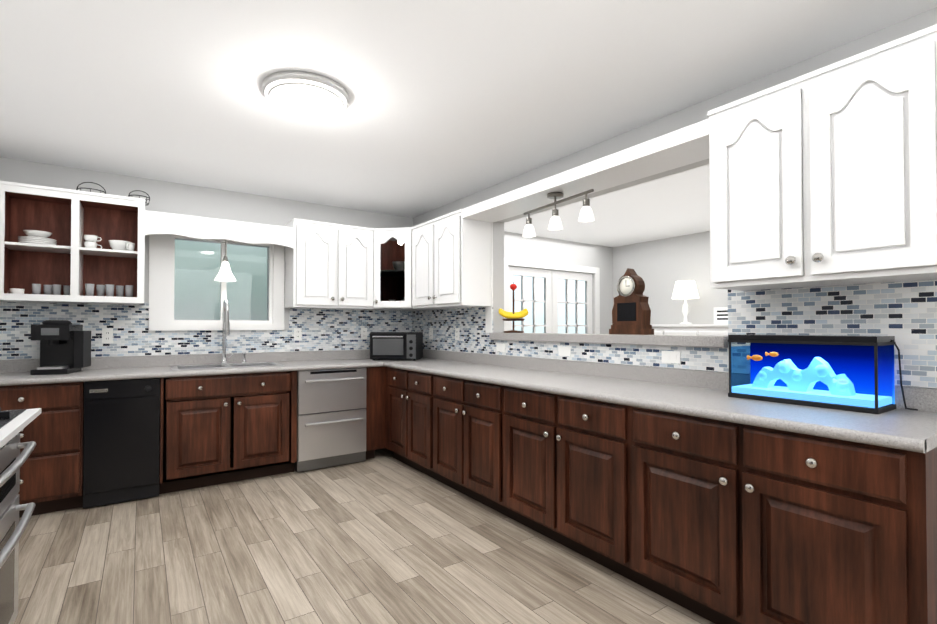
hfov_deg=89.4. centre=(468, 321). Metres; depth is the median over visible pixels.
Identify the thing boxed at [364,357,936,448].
countertop
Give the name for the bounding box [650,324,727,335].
sideboard
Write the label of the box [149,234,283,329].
window
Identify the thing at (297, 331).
electrical outlet
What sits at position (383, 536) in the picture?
floor
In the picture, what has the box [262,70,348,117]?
flush-mount light
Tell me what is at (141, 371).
countertop
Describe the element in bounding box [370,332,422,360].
toaster oven
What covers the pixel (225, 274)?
pendant lamp
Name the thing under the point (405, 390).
base cabinet
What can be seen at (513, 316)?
stand
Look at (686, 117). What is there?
wall
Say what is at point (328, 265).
upper cabinet
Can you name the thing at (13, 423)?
stove
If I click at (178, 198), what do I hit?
wall
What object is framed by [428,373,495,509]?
base cabinet
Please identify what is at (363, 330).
electrical outlet
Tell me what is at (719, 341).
sill ledge
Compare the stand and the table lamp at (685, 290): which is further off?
the table lamp at (685, 290)
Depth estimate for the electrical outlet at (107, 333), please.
3.76 m
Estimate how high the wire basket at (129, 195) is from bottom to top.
0.105 m
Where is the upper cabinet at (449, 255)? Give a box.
[400,208,495,310]
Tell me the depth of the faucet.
4.10 m
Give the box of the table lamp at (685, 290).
[672,280,698,323]
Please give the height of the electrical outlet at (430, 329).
0.116 m
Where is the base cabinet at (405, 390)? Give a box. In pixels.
[384,365,427,474]
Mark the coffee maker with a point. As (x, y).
(65, 346)
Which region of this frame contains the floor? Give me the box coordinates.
[14,448,714,623]
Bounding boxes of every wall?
[0,157,612,359]
[413,7,936,388]
[613,231,727,323]
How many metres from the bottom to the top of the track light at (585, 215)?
0.240 m
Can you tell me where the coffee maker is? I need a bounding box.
[30,320,90,374]
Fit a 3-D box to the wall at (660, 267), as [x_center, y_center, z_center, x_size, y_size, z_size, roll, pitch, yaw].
[4.359,0.059,4.349,0.150,2.470,7.280,1,-1,-35]
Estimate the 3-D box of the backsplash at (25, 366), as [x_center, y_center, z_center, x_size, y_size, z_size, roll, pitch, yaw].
[-2.079,0.338,4.305,3.508,0.090,0.017,1,-1,-35]
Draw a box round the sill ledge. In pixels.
[489,333,727,347]
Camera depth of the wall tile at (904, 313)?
2.23 m
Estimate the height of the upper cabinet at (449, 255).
0.800 m
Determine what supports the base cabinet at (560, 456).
on the floor
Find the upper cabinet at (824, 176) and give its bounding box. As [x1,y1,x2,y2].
[700,24,936,290]
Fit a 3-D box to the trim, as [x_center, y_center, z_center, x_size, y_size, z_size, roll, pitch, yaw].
[0.828,-0.490,3.323,0.168,1.160,2.180,1,-1,-35]
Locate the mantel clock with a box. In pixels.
[609,268,653,334]
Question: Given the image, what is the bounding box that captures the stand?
[499,282,528,332]
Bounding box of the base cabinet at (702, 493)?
[624,401,936,623]
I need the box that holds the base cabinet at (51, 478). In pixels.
[0,381,88,517]
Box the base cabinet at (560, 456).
[496,381,623,575]
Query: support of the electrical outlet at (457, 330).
attached to the wall tile at (904, 313)
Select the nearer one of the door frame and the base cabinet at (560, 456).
the base cabinet at (560, 456)
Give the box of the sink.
[169,362,282,369]
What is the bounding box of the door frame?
[504,258,599,333]
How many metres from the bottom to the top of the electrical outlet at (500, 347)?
0.070 m
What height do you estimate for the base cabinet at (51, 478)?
0.868 m
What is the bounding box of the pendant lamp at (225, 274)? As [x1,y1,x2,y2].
[215,240,235,281]
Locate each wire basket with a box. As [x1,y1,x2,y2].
[76,182,105,193]
[128,190,149,204]
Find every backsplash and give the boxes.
[0,350,369,372]
[423,349,936,412]
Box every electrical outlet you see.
[102,328,112,342]
[294,328,301,339]
[361,328,366,338]
[429,328,432,338]
[455,328,459,339]
[496,343,505,351]
[558,346,570,355]
[661,351,680,363]
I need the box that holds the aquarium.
[728,334,917,413]
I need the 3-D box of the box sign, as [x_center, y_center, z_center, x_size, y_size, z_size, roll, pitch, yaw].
[3.041,-0.065,5.639,0.051,0.200,0.220,1,-1,-35]
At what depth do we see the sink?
3.99 m
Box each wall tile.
[0,301,411,359]
[412,279,936,387]
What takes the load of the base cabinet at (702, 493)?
on the floor
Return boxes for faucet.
[220,299,245,363]
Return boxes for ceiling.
[0,0,936,246]
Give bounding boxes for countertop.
[0,357,383,384]
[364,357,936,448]
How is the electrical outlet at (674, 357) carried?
attached to the wall tile at (904, 313)
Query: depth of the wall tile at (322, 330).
4.02 m
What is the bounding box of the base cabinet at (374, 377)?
[366,365,383,459]
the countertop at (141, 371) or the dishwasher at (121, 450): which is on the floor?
the dishwasher at (121, 450)
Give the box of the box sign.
[714,307,727,323]
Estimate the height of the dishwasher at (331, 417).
0.854 m
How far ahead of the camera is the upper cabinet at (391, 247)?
4.67 m
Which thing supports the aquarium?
on the countertop at (918, 429)
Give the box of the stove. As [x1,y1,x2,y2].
[0,407,41,623]
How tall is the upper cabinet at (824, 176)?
0.830 m
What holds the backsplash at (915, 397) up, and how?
attached to the wall at (686, 117)
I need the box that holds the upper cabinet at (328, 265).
[284,218,383,309]
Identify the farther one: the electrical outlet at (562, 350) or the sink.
the sink
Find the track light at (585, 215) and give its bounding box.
[522,189,593,236]
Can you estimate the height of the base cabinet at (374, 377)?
0.868 m
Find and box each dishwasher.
[83,378,159,507]
[294,367,366,471]
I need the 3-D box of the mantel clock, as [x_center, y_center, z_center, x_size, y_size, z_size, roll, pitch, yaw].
[1.036,-0.125,3.024,0.105,0.420,0.260,1,-1,-35]
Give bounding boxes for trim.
[485,164,708,332]
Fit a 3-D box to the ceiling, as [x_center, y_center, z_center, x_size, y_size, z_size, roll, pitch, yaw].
[1.419,-1.254,2.332,7.400,0.100,7.680,1,-1,-35]
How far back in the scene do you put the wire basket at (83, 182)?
3.58 m
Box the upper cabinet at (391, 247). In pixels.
[376,232,407,303]

